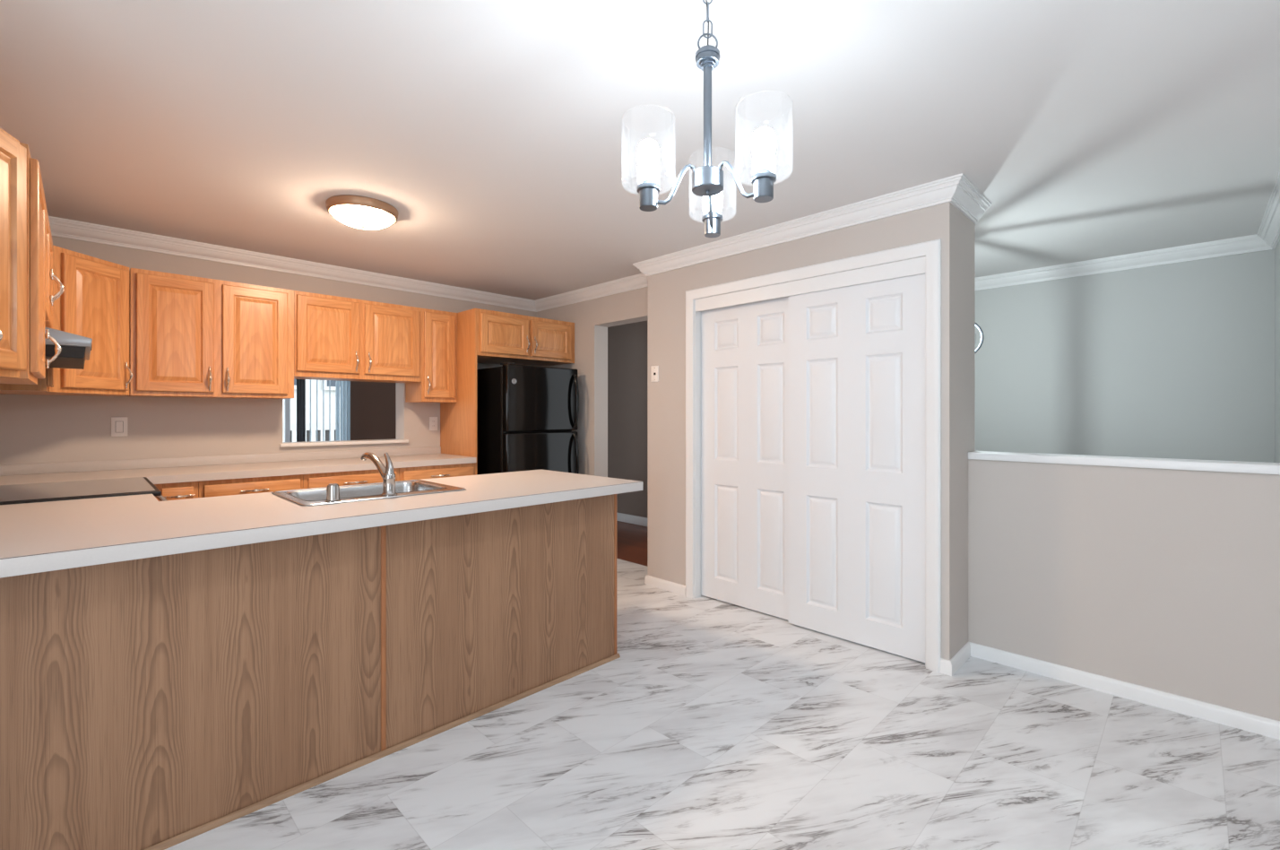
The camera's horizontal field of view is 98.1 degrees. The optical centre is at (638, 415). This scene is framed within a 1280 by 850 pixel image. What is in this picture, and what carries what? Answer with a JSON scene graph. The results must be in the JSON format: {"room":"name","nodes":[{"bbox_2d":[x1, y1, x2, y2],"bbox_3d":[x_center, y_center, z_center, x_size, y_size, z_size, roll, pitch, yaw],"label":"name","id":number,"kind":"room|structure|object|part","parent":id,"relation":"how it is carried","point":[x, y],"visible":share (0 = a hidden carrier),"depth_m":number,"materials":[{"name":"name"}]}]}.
{"room":"kitchen","nodes":[
{"label":"kitchen","id":0,"kind":"room"},
{"bbox_2d":[0,235,536,465],"bbox_3d":[-2.333,0.090,4.335,3.890,2.420,0.170,0,0,-45],"label":"wall","id":1,"kind":"structure","parent":0,"point":[35,428],"depth_m":3.58,"materials":[{"name":"paint"}]},
{"bbox_2d":[0,245,133,396],"bbox_3d":[-3.133,-0.481,2.975,0.619,0.732,0.632,0,0,45],"label":"upper cabinet","id":2,"kind":"object","parent":1,"relation":"attached to","point":[93,304],"visible":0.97,"depth_m":2.97,"materials":[{"name":"brown wood"}]},
{"bbox_3d":[-2.927,-0.481,2.970,0.018,0.732,0.435,0,0,0],"label":"frame","id":3,"kind":"part","parent":2,"relation":"part of","materials":[{"name":"brown wood"}]},
{"bbox_3d":[-2.907,-0.480,2.986,0.019,0.680,0.355,0,0,0],"label":"door","id":4,"kind":"part","parent":2,"relation":"part of","materials":[{"name":"brown wood"}]},
{"bbox_3d":[-2.876,-0.225,3.139,0.044,0.151,0.019,0,0,0],"label":"handle","id":5,"kind":"part","parent":2,"relation":"part of","materials":[{"name":"grey metal"}]},
{"bbox_2d":[111,416,127,436],"bbox_3d":[-3.157,0.071,3.382,0.074,0.116,0.011,0,0,-45],"label":"light switch","id":6,"kind":"object","parent":1,"relation":"attached to","point":[118,424],"visible":1,"depth_m":3.38,"materials":[{"name":"plastic"}]},
{"bbox_2d":[127,268,294,398],"bbox_3d":[-2.713,-0.481,3.569,0.821,0.732,0.373,0,0,-45],"label":"upper cabinet","id":7,"kind":"object","parent":1,"relation":"attached to","point":[190,336],"visible":1,"depth_m":3.43,"materials":[{"name":"brown wood"}]},
{"bbox_3d":[-2.765,-0.480,3.329,0.359,0.680,0.019,0,0,-45],"label":"door","id":8,"kind":"part","parent":7,"relation":"part of","materials":[{"name":"brown wood"}]},
{"bbox_3d":[-2.631,-0.225,3.418,0.019,0.151,0.044,0,0,-45],"label":"handle","id":9,"kind":"part","parent":7,"relation":"part of","materials":[{"name":"grey metal"}]},
{"bbox_3d":[-2.568,-0.225,3.481,0.019,0.151,0.044,0,0,-45],"label":"handle","id":10,"kind":"part","parent":7,"relation":"part of","materials":[{"name":"grey metal"}]},
{"bbox_3d":[-2.482,-0.480,3.611,0.355,0.680,0.019,0,0,-45],"label":"door","id":11,"kind":"part","parent":7,"relation":"part of","materials":[{"name":"brown wood"}]},
{"bbox_2d":[279,439,408,447],"bbox_3d":[-2.301,0.215,4.360,0.917,0.025,0.220,0,0,-45],"label":"trim ledge","id":12,"kind":"object","parent":1,"relation":"attached to","point":[367,441],"visible":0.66,"depth_m":4.27,"materials":[{"name":"paint"}]},
{"bbox_2d":[294,290,421,382],"bbox_3d":[-2.111,-0.555,4.170,0.876,0.583,0.373,0,0,-45],"label":"upper cabinet","id":13,"kind":"object","parent":1,"relation":"attached to","point":[336,338],"visible":0.99,"depth_m":4.03,"materials":[{"name":"brown wood"}]},
{"bbox_3d":[-2.178,-0.561,3.916,0.398,0.518,0.019,0,0,-45],"label":"door","id":14,"kind":"part","parent":13,"relation":"part of","materials":[{"name":"brown wood"}]},
{"bbox_3d":[-2.031,-0.390,4.018,0.019,0.151,0.044,0,0,-45],"label":"handle","id":15,"kind":"part","parent":13,"relation":"part of","materials":[{"name":"grey metal"}]},
{"bbox_3d":[-1.970,-0.390,4.080,0.019,0.151,0.044,0,0,-45],"label":"handle","id":16,"kind":"part","parent":13,"relation":"part of","materials":[{"name":"grey metal"}]},
{"bbox_3d":[-1.866,-0.561,4.228,0.405,0.518,0.019,0,0,-45],"label":"door","id":17,"kind":"part","parent":13,"relation":"part of","materials":[{"name":"brown wood"}]},
{"bbox_2d":[405,308,457,402],"bbox_3d":[-1.695,-0.476,4.586,0.297,0.741,0.373,0,0,-45],"label":"upper cabinet","id":18,"kind":"object","parent":1,"relation":"attached to","point":[438,384],"visible":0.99,"depth_m":4.48,"materials":[{"name":"brown wood"}]},
{"bbox_3d":[-1.654,-0.240,4.395,0.019,0.151,0.044,0,0,-45],"label":"handle","id":19,"kind":"part","parent":18,"relation":"part of","materials":[{"name":"grey metal"}]},
{"bbox_3d":[-1.602,-0.480,4.492,0.256,0.680,0.019,0,0,-45],"label":"door","id":20,"kind":"part","parent":18,"relation":"part of","materials":[{"name":"brown wood"}]},
{"bbox_2d":[429,416,437,430],"bbox_3d":[-1.761,0.074,4.780,0.074,0.116,0.008,0,0,-45],"label":"wall outlet","id":21,"kind":"object","parent":1,"relation":"attached to","point":[433,420],"visible":1,"depth_m":4.78,"materials":[{"name":"plastic"}]},
{"bbox_2d":[476,308,574,366],"bbox_3d":[-1.122,-0.662,4.948,0.980,0.370,0.673,0,0,-45],"label":"upper cabinet","id":22,"kind":"object","parent":1,"relation":"attached to","point":[502,337],"visible":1,"depth_m":4.73,"materials":[{"name":"brown wood"}]},
{"bbox_3d":[-1.093,-0.657,4.576,0.446,0.309,0.019,0,0,-45],"label":"door","id":23,"kind":"part","parent":22,"relation":"part of","materials":[{"name":"brown wood"}]},
{"bbox_3d":[-0.930,-0.602,4.695,0.019,0.151,0.044,0,0,-45],"label":"handle","id":24,"kind":"part","parent":22,"relation":"part of","materials":[{"name":"grey metal"}]},
{"bbox_3d":[-0.874,-0.602,4.751,0.019,0.151,0.044,0,0,-45],"label":"handle","id":25,"kind":"part","parent":22,"relation":"part of","materials":[{"name":"grey metal"}]},
{"bbox_3d":[-0.762,-0.657,4.908,0.428,0.309,0.019,0,0,-45],"label":"door","id":26,"kind":"part","parent":22,"relation":"part of","materials":[{"name":"brown wood"}]},
{"bbox_2d":[350,380,396,440],"bbox_3d":[-4.214,0.090,6.477,5.600,2.420,0.120,0,0,-45],"label":"wall","id":27,"kind":"structure","parent":0,"point":[373,404],"depth_m":7.18,"materials":[{"name":"paint"}]},
{"bbox_2d":[284,380,344,441],"bbox_3d":[-4.137,0.190,6.548,1.310,2.080,0.050,0,0,-45],"label":"window","id":28,"kind":"structure","parent":27,"relation":"in","point":[287,402],"depth_m":6.53,"materials":[{"name":"white plastic"}]},
{"bbox_2d":[310,379,350,441],"bbox_3d":[-4.041,0.090,6.481,1.390,2.100,0.082,0,0,-45],"label":"vertical blind","id":29,"kind":"object","parent":28,"relation":"attached to","point":[347,384],"visible":0.24,"depth_m":6.83,"materials":[{"name":"white plastic"}]},
{"bbox_2d":[296,379,305,441],"bbox_3d":[-3.936,0.125,6.489,0.101,2.030,0.043,0,0,-45],"label":"curtain","id":30,"kind":"object","parent":29,"relation":"hanging from","point":[300,383],"visible":0.26,"depth_m":6.49,"materials":[{"name":"black fabric"}]},
{"bbox_2d":[536,286,647,476],"bbox_3d":[-0.354,0.090,4.992,0.160,2.420,2.040,0,0,-45],"label":"wall","id":31,"kind":"structure","parent":0,"point":[592,318],"depth_m":4.96,"materials":[{"name":"paint"}]},
{"bbox_2d":[607,320,647,518],"bbox_3d":[0.255,0.090,6.180,0.120,2.420,2.820,0,0,-45],"label":"wall","id":32,"kind":"structure","parent":0,"point":[627,342],"depth_m":6.47,"materials":[{"name":"paint"}]},
{"bbox_2d":[616,512,647,526],"bbox_3d":[0.242,1.202,6.097,0.015,0.095,2.720,0,0,-45],"label":"baseboard","id":33,"kind":"structure","parent":32,"relation":"attached to","point":[622,517],"depth_m":6.40,"materials":[{"name":"paint"}]},
{"bbox_2d":[0,0,1279,300],"bbox_3d":[-0.619,-1.170,3.058,7.250,0.100,10.200,0,0,-45],"label":"ceiling","id":34,"kind":"structure","parent":0,"point":[504,137],"depth_m":2.09,"materials":[{"name":"paint"}]},
{"bbox_2d":[325,194,398,229],"bbox_3d":[-1.485,-1.063,2.998,0.352,0.114,0.352,0,0,-45],"label":"ceiling light","id":35,"kind":"object","parent":34,"relation":"attached to","point":[358,211],"visible":1,"depth_m":2.90,"materials":[{"name":"white glass"}]},
{"bbox_2d":[636,0,776,237],"bbox_3d":[0.192,-0.804,1.332,0.393,0.632,0.364,0,0,-45],"label":"chandelier","id":36,"kind":"object","parent":34,"relation":"hanging from","point":[707,180],"visible":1,"depth_m":1.32,"materials":[{"name":"metal"}]},
{"bbox_3d":[0.024,-0.600,1.312,0.054,0.097,0.054,0,0,-45],"label":"bulb","id":37,"kind":"part","parent":36,"relation":"part of","materials":[{"name":"white glass"}]},
{"bbox_3d":[0.091,-0.554,1.334,0.107,0.107,0.009,0,0,-18],"label":"arm","id":38,"kind":"part","parent":36,"relation":"part of","materials":[{"name":"metal"}]},
{"bbox_3d":[0.169,-0.987,1.360,0.010,0.206,0.007,0,0,-45],"label":"cord","id":39,"kind":"part","parent":36,"relation":"part of","materials":[{"name":"black plastic"}]},
{"bbox_3d":[0.170,-0.719,1.360,0.021,0.259,0.021,0,0,-45],"label":"stem","id":40,"kind":"part","parent":36,"relation":"part of","materials":[{"name":"metal"}]},
{"bbox_3d":[0.187,-0.554,1.441,0.009,0.107,0.107,0,0,12],"label":"arm","id":41,"kind":"part","parent":36,"relation":"part of","materials":[{"name":"metal"}]},
{"bbox_3d":[0.202,-0.600,1.510,0.054,0.097,0.054,0,0,-45],"label":"bulb","id":42,"kind":"part","parent":36,"relation":"part of","materials":[{"name":"white glass"}]},
{"bbox_3d":[0.232,-0.554,1.304,0.107,0.107,0.009,0,0,42],"label":"arm","id":43,"kind":"part","parent":36,"relation":"part of","materials":[{"name":"metal"}]},
{"bbox_3d":[0.284,-0.600,1.257,0.054,0.097,0.054,0,0,-45],"label":"bulb","id":44,"kind":"part","parent":36,"relation":"part of","materials":[{"name":"white glass"}]},
{"bbox_2d":[974,321,984,353],"bbox_3d":[1.983,-0.724,3.475,0.289,0.790,0.297,0,0,-45],"label":"pendant light","id":45,"kind":"object","parent":34,"relation":"hanging from","point":[977,325],"visible":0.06,"depth_m":3.40,"materials":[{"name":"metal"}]},
{"bbox_2d":[164,520,1279,849],"bbox_3d":[-0.141,1.290,2.121,6.400,0.080,8.000,0,0,-45],"label":"floor","id":46,"kind":"structure","parent":0,"point":[716,724],"depth_m":1.98,"materials":[{"name":"stone"}]},
{"bbox_2d":[0,476,167,504],"bbox_3d":[-2.523,0.690,2.424,0.714,1.120,0.765,0,0,-45],"label":"range","id":47,"kind":"object","parent":46,"relation":"on","point":[91,488],"visible":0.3,"depth_m":2.39,"materials":[{"name":"black glass"}]},
{"bbox_3d":[-2.294,0.421,2.651,0.068,0.050,0.684,0,0,-45],"label":"handle","id":48,"kind":"part","parent":47,"relation":"part of","materials":[{"name":"silver metal"}]},
{"bbox_2d":[155,481,198,501],"bbox_3d":[-2.768,0.814,3.301,0.183,0.872,0.673,0,0,-45],"label":"base cabinet","id":49,"kind":"object","parent":46,"relation":"on","point":[177,490],"visible":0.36,"depth_m":3.10,"materials":[{"name":"brown wood"}]},
{"bbox_3d":[-2.569,0.474,3.101,0.139,0.142,0.019,0,0,-45],"label":"drawer","id":50,"kind":"part","parent":49,"relation":"part of","materials":[{"name":"brown wood"}]},
{"bbox_3d":[-2.546,0.451,3.079,0.044,0.019,0.151,0,0,45],"label":"handle","id":51,"kind":"part","parent":49,"relation":"part of","materials":[{"name":"grey metal"}]},
{"bbox_2d":[198,474,303,497],"bbox_3d":[-2.516,0.814,3.554,0.528,0.872,0.673,0,0,-45],"label":"base cabinet","id":52,"kind":"object","parent":46,"relation":"on","point":[216,488],"visible":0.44,"depth_m":3.33,"materials":[{"name":"brown wood"}]},
{"bbox_3d":[-2.293,0.451,3.331,0.044,0.019,0.151,0,0,45],"label":"handle","id":53,"kind":"part","parent":52,"relation":"part of","materials":[{"name":"grey metal"}]},
{"bbox_2d":[0,493,620,849],"bbox_3d":[-1.298,0.814,2.383,2.390,0.873,1.015,0,0,-45],"label":"base cabinet","id":54,"kind":"object","parent":46,"relation":"on","point":[160,702],"visible":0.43,"depth_m":1.78,"materials":[{"name":"beige wood"}]},
{"bbox_3d":[-1.375,0.814,1.620,1.203,0.873,0.012,0,0,-45],"label":"panel","id":55,"kind":"part","parent":54,"relation":"part of","materials":[{"name":"beige wood"}]},
{"bbox_2d":[0,469,642,577],"bbox_3d":[-1.240,0.354,2.340,2.414,0.044,1.162,0,0,-45],"label":"countertop","id":56,"kind":"structure","parent":54,"relation":"on","point":[37,537],"depth_m":1.83,"materials":[{"name":"laminate"}]},
{"bbox_2d":[271,479,466,506],"bbox_3d":[-1.160,0.379,2.412,0.642,0.237,0.504,0,0,-45],"label":"sink","id":57,"kind":"object","parent":56,"relation":"in","point":[368,491],"depth_m":2.44,"materials":[{"name":"silver metal"}]},
{"bbox_3d":[-1.162,0.294,2.116,0.054,0.067,0.054,0,0,-45],"label":"air gap cap","id":58,"kind":"part","parent":57,"relation":"part of","materials":[{"name":"silver metal"}]},
{"bbox_3d":[-1.182,0.412,2.433,0.562,0.170,0.371,0,0,-45],"label":"bowl","id":59,"kind":"part","parent":57,"relation":"part of","materials":[{"name":"silver metal"}]},
{"bbox_2d":[360,451,397,495],"bbox_3d":[-1.098,0.241,2.354,0.063,0.173,0.272,0,0,-45],"label":"faucet","id":60,"kind":"object","parent":56,"relation":"on","point":[387,473],"visible":1,"depth_m":2.27,"materials":[{"name":"silver metal"}]},
{"bbox_3d":[-1.115,0.219,2.359,0.243,0.117,0.030,0,0,40],"label":"spout","id":61,"kind":"part","parent":60,"relation":"part of","materials":[{"name":"silver metal"}]},
{"bbox_3d":[-1.026,0.198,2.285,0.035,0.087,0.059,0,0,-45],"label":"lever","id":62,"kind":"part","parent":60,"relation":"part of","materials":[{"name":"silver metal"}]},
{"bbox_3d":[-0.944,1.241,2.028,2.390,0.018,0.012,0,0,-45],"label":"shoe moulding","id":63,"kind":"part","parent":54,"relation":"part of","materials":[{"name":"beige wood"}]},
{"bbox_3d":[-0.532,0.814,2.463,1.145,0.873,0.012,0,0,-45],"label":"panel","id":64,"kind":"part","parent":54,"relation":"part of","materials":[{"name":"beige wood"}]},
{"bbox_2d":[303,467,398,488],"bbox_3d":[-2.115,0.814,3.955,0.602,0.872,0.673,0,0,-45],"label":"base cabinet","id":65,"kind":"object","parent":46,"relation":"on","point":[311,480],"visible":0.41,"depth_m":3.71,"materials":[{"name":"brown wood"}]},
{"bbox_3d":[-1.892,0.451,3.732,0.044,0.019,0.151,0,0,45],"label":"handle","id":66,"kind":"part","parent":65,"relation":"part of","materials":[{"name":"grey metal"}]},
{"bbox_2d":[398,462,475,480],"bbox_3d":[-1.692,0.814,4.377,0.589,0.872,0.673,0,0,-45],"label":"base cabinet","id":67,"kind":"object","parent":46,"relation":"on","point":[419,472],"visible":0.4,"depth_m":4.15,"materials":[{"name":"brown wood"}]},
{"bbox_3d":[-1.470,0.451,4.155,0.044,0.019,0.151,0,0,45],"label":"handle","id":68,"kind":"part","parent":67,"relation":"part of","materials":[{"name":"grey metal"}]},
{"bbox_2d":[440,308,476,475],"bbox_3d":[-1.498,0.202,4.617,0.018,2.097,0.608,0,0,-45],"label":"panel","id":69,"kind":"object","parent":46,"relation":"on","point":[458,420],"visible":0.5,"depth_m":4.53,"materials":[{"name":"brown wood"}]},
{"bbox_2d":[476,362,579,475],"bbox_3d":[-1.024,0.414,4.882,0.712,1.672,0.807,0,0,-45],"label":"refrigerator","id":70,"kind":"object","parent":46,"relation":"on","point":[527,416],"visible":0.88,"depth_m":4.60,"materials":[{"name":"black metal"}]},
{"bbox_3d":[-0.808,0.647,4.666,0.712,1.006,0.082,0,0,-45],"label":"door","id":71,"kind":"part","parent":70,"relation":"part of","materials":[{"name":"black metal"}]},
{"bbox_3d":[-0.808,-0.137,4.666,0.712,0.538,0.082,0,0,-45],"label":"door","id":72,"kind":"part","parent":70,"relation":"part of","materials":[{"name":"black metal"}]},
{"bbox_3d":[-0.541,0.399,4.839,0.029,0.473,0.063,0,0,-45],"label":"handle","id":73,"kind":"part","parent":70,"relation":"part of","materials":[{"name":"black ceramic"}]},
{"bbox_3d":[-0.541,-0.121,4.839,0.029,0.469,0.063,0,0,-45],"label":"handle","id":74,"kind":"part","parent":70,"relation":"part of","materials":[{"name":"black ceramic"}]},
{"bbox_3d":[-3.062,0.814,2.961,0.712,0.872,0.738,0,0,-45],"label":"base cabinet","id":75,"kind":"object","parent":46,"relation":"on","visible":0},
{"bbox_2d":[0,446,476,484],"bbox_3d":[-2.386,0.324,3.635,2.623,0.102,0.743,0,0,-45],"label":"countertop","id":76,"kind":"structure","parent":75,"relation":"on","point":[158,471],"depth_m":3.49,"materials":[{"name":"laminate"}]},
{"bbox_2d":[647,201,955,659],"bbox_3d":[0.821,0.090,3.433,0.100,2.420,2.026,0,0,-45],"label":"wall","id":77,"kind":"structure","parent":0,"point":[666,290],"depth_m":3.68,"materials":[{"name":"paint"}]},
{"bbox_2d":[650,365,658,381],"bbox_3d":[0.121,-0.301,4.056,0.074,0.116,0.008,0,0,45],"label":"jack plate","id":78,"kind":"object","parent":77,"relation":"attached to","point":[654,369],"visible":1,"depth_m":4.05,"materials":[{"name":"plastic"}]},
{"bbox_2d":[48,170,1279,311],"bbox_3d":[0.182,-1.074,3.205,5.650,0.092,4.984,0,0,-45],"label":"crown molding","id":79,"kind":"structure","parent":77,"relation":"attached to","point":[958,190],"depth_m":3.62,"materials":[{"name":"paint"}]},
{"bbox_2d":[644,574,685,596],"bbox_3d":[0.268,1.216,4.075,0.257,0.067,0.416,0,0,-45],"label":"baseboard","id":80,"kind":"structure","parent":77,"relation":"attached to","point":[661,583],"depth_m":3.97,"materials":[{"name":"paint"}]},
{"bbox_2d":[700,296,788,620],"bbox_3d":[0.714,0.254,3.581,0.034,1.972,0.755,0,0,-45],"label":"door","id":81,"kind":"structure","parent":77,"relation":"in","point":[745,347],"depth_m":3.57,"materials":[{"name":"paint"}]},
{"bbox_2d":[694,255,925,666],"bbox_3d":[0.942,0.230,3.312,0.100,2.040,1.477,0,0,-45],"label":"trim","id":82,"kind":"structure","parent":77,"relation":"attached to","point":[913,266],"depth_m":3.50,"materials":[{"name":"paint"}]},
{"bbox_2d":[685,238,941,672],"bbox_3d":[0.899,0.197,3.270,0.020,2.106,1.610,0,0,-45],"label":"door frame","id":83,"kind":"structure","parent":77,"relation":"attached to","point":[931,249],"depth_m":2.74,"materials":[{"name":"paint"}]},
{"bbox_2d":[940,640,1279,739],"bbox_3d":[2.739,1.216,1.658,0.332,0.067,3.272,0,0,-45],"label":"baseboard","id":84,"kind":"structure","parent":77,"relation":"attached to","point":[1255,723],"depth_m":2.47,"materials":[{"name":"paint"}]},
{"bbox_3d":[0.949,-0.762,3.319,0.077,0.054,1.466,0,0,-45],"label":"closet track","id":85,"kind":"object","parent":77,"relation":"attached to","visible":0},
{"bbox_2d":[788,273,925,662],"bbox_3d":[1.181,0.254,3.060,0.034,1.972,0.767,0,0,-45],"label":"door","id":86,"kind":"structure","parent":85,"relation":"hanging from","point":[857,352],"depth_m":3.02,"materials":[{"name":"paint"}]},
{"bbox_2d":[955,207,974,653],"bbox_3d":[1.667,0.090,2.896,0.337,2.420,0.070,0,0,-45],"label":"wall","id":87,"kind":"structure","parent":0,"point":[964,228],"depth_m":2.84,"materials":[{"name":"paint"}]},
{"bbox_2d":[968,458,1279,720],"bbox_3d":[2.188,1.490,2.528,0.120,2.520,1.188,0,0,-45],"label":"wall","id":88,"kind":"structure","parent":0,"point":[1167,580],"depth_m":2.45,"materials":[{"name":"paint"}]},
{"bbox_2d":[968,450,1279,475],"bbox_3d":[2.189,0.211,2.528,0.164,0.038,1.187,0,0,-45],"label":"half wall cap","id":89,"kind":"object","parent":88,"relation":"on","point":[1191,464],"visible":1,"depth_m":2.45,"materials":[{"name":"paint"}]},
{"bbox_2d":[974,249,1274,462],"bbox_3d":[2.918,0.815,4.549,0.120,3.870,3.254,0,0,-45],"label":"wall","id":90,"kind":"structure","parent":0,"point":[1176,360],"depth_m":3.91,"materials":[{"name":"paint"}]},
{"bbox_2d":[1274,239,1279,462],"bbox_3d":[3.339,0.815,2.753,1.825,3.870,0.120,0,0,-45],"label":"wall","id":91,"kind":"structure","parent":0,"point":[1277,247],"depth_m":3.32,"materials":[{"name":"paint"}]},
{"bbox_3d":[-2.645,0.090,1.952,0.120,2.420,3.100,0,0,-45],"label":"wall","id":92,"kind":"structure","parent":0,"visible":0},
{"bbox_2d":[0,127,26,378],"bbox_3d":[-1.933,-0.481,1.544,0.248,0.732,0.306,0,0,45],"label":"upper cabinet","id":93,"kind":"object","parent":92,"relation":"attached to","point":[12,154],"visible":1,"depth_m":1.67,"materials":[{"name":"brown wood"}]},
{"bbox_2d":[0,245,53,391],"bbox_3d":[-2.967,-0.481,2.594,0.144,0.732,0.328,0,0,45],"label":"upper cabinet","id":94,"kind":"object","parent":92,"relation":"attached to","point":[43,384],"visible":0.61,"depth_m":2.63,"materials":[{"name":"brown wood"}]},
{"bbox_3d":[-2.872,-0.481,2.689,0.144,0.732,0.020,0,0,45],"label":"frame","id":95,"kind":"part","parent":94,"relation":"part of","materials":[{"name":"brown wood"}]},
{"bbox_3d":[-2.857,-0.480,2.703,0.120,0.684,0.019,0,0,45],"label":"door","id":96,"kind":"part","parent":94,"relation":"part of","materials":[{"name":"brown wood"}]},
{"bbox_2d":[0,142,61,384],"bbox_3d":[-2.178,-0.481,1.837,0.518,0.732,0.373,0,0,45],"label":"upper cabinet","id":97,"kind":"object","parent":92,"relation":"attached to","point":[37,335],"visible":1,"depth_m":1.79,"materials":[{"name":"brown wood"}]},
{"bbox_3d":[-2.099,-0.481,1.916,0.518,0.732,0.020,0,0,45],"label":"frame","id":98,"kind":"part","parent":97,"relation":"part of","materials":[{"name":"brown wood"}]},
{"bbox_3d":[-2.099,-0.480,1.944,0.458,0.684,0.019,0,0,45],"label":"door","id":99,"kind":"part","parent":97,"relation":"part of","materials":[{"name":"brown wood"}]},
{"bbox_3d":[-2.220,-0.250,2.111,0.019,0.151,0.044,0,0,45],"label":"handle","id":100,"kind":"part","parent":97,"relation":"part of","materials":[{"name":"grey metal"}]},
{"bbox_2d":[45,204,64,328],"bbox_3d":[-2.631,-0.611,2.289,0.758,0.473,0.373,0,0,45],"label":"upper cabinet","id":101,"kind":"object","parent":92,"relation":"attached to","point":[50,276],"visible":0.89,"depth_m":2.38,"materials":[{"name":"brown wood"}]},
{"bbox_3d":[-2.404,-0.614,2.250,0.358,0.417,0.019,0,0,45],"label":"door","id":102,"kind":"part","parent":101,"relation":"part of","materials":[{"name":"brown wood"}]},
{"bbox_3d":[-2.670,-0.614,2.516,0.358,0.417,0.019,0,0,45],"label":"door","id":103,"kind":"part","parent":101,"relation":"part of","materials":[{"name":"brown wood"}]},
{"bbox_3d":[-2.493,-0.550,2.384,0.019,0.151,0.044,0,0,45],"label":"handle","id":104,"kind":"part","parent":101,"relation":"part of","materials":[{"name":"grey metal"}]},
{"bbox_3d":[-2.538,-0.550,2.429,0.019,0.151,0.044,0,0,45],"label":"handle","id":105,"kind":"part","parent":101,"relation":"part of","materials":[{"name":"grey metal"}]},
{"bbox_2d":[45,327,92,369],"bbox_3d":[-2.602,-0.298,2.318,0.456,0.146,0.750,0,0,-45],"label":"range hood","id":106,"kind":"object","parent":92,"relation":"attached to","point":[76,349],"visible":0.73,"depth_m":2.19,"materials":[{"name":"grey metal"}]},
{"label":"outside","id":107,"kind":"structure","parent":0,"visible":0},
{"bbox_3d":[-11.208,2.300,15.450,30.000,0.100,22.300,0,0,-45],"label":"ground","id":108,"kind":"structure","parent":107,"visible":0},
{"bbox_2d":[282,379,340,441],"bbox_3d":[-8.454,-1.750,15.524,19.000,8.000,4.090,0,0,-45],"label":"house","id":109,"kind":"structure","parent":108,"relation":"on","point":[293,401],"depth_m":13.41,"materials":[{"name":"white"}]},
{"bbox_3d":[-7.229,-1.320,13.876,1.160,1.420,0.028,0,0,-45],"label":"sash","id":110,"kind":"part","parent":109,"relation":"part of","materials":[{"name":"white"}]},
{"bbox_2d":[282,422,340,441],"bbox_3d":[-5.233,1.190,9.475,6.000,2.120,0.100,0,0,-45],"label":"deck railing","id":111,"kind":"object","parent":108,"relation":"on","point":[293,426],"visible":0.02,"depth_m":9.30,"materials":[{"name":"white wood"}]},
{"bbox_3d":[-5.233,0.190,9.475,6.000,0.120,0.080,0,0,-45],"label":"rail","id":112,"kind":"part","parent":111,"relation":"part of","materials":[{"name":"white wood"}]}
]}

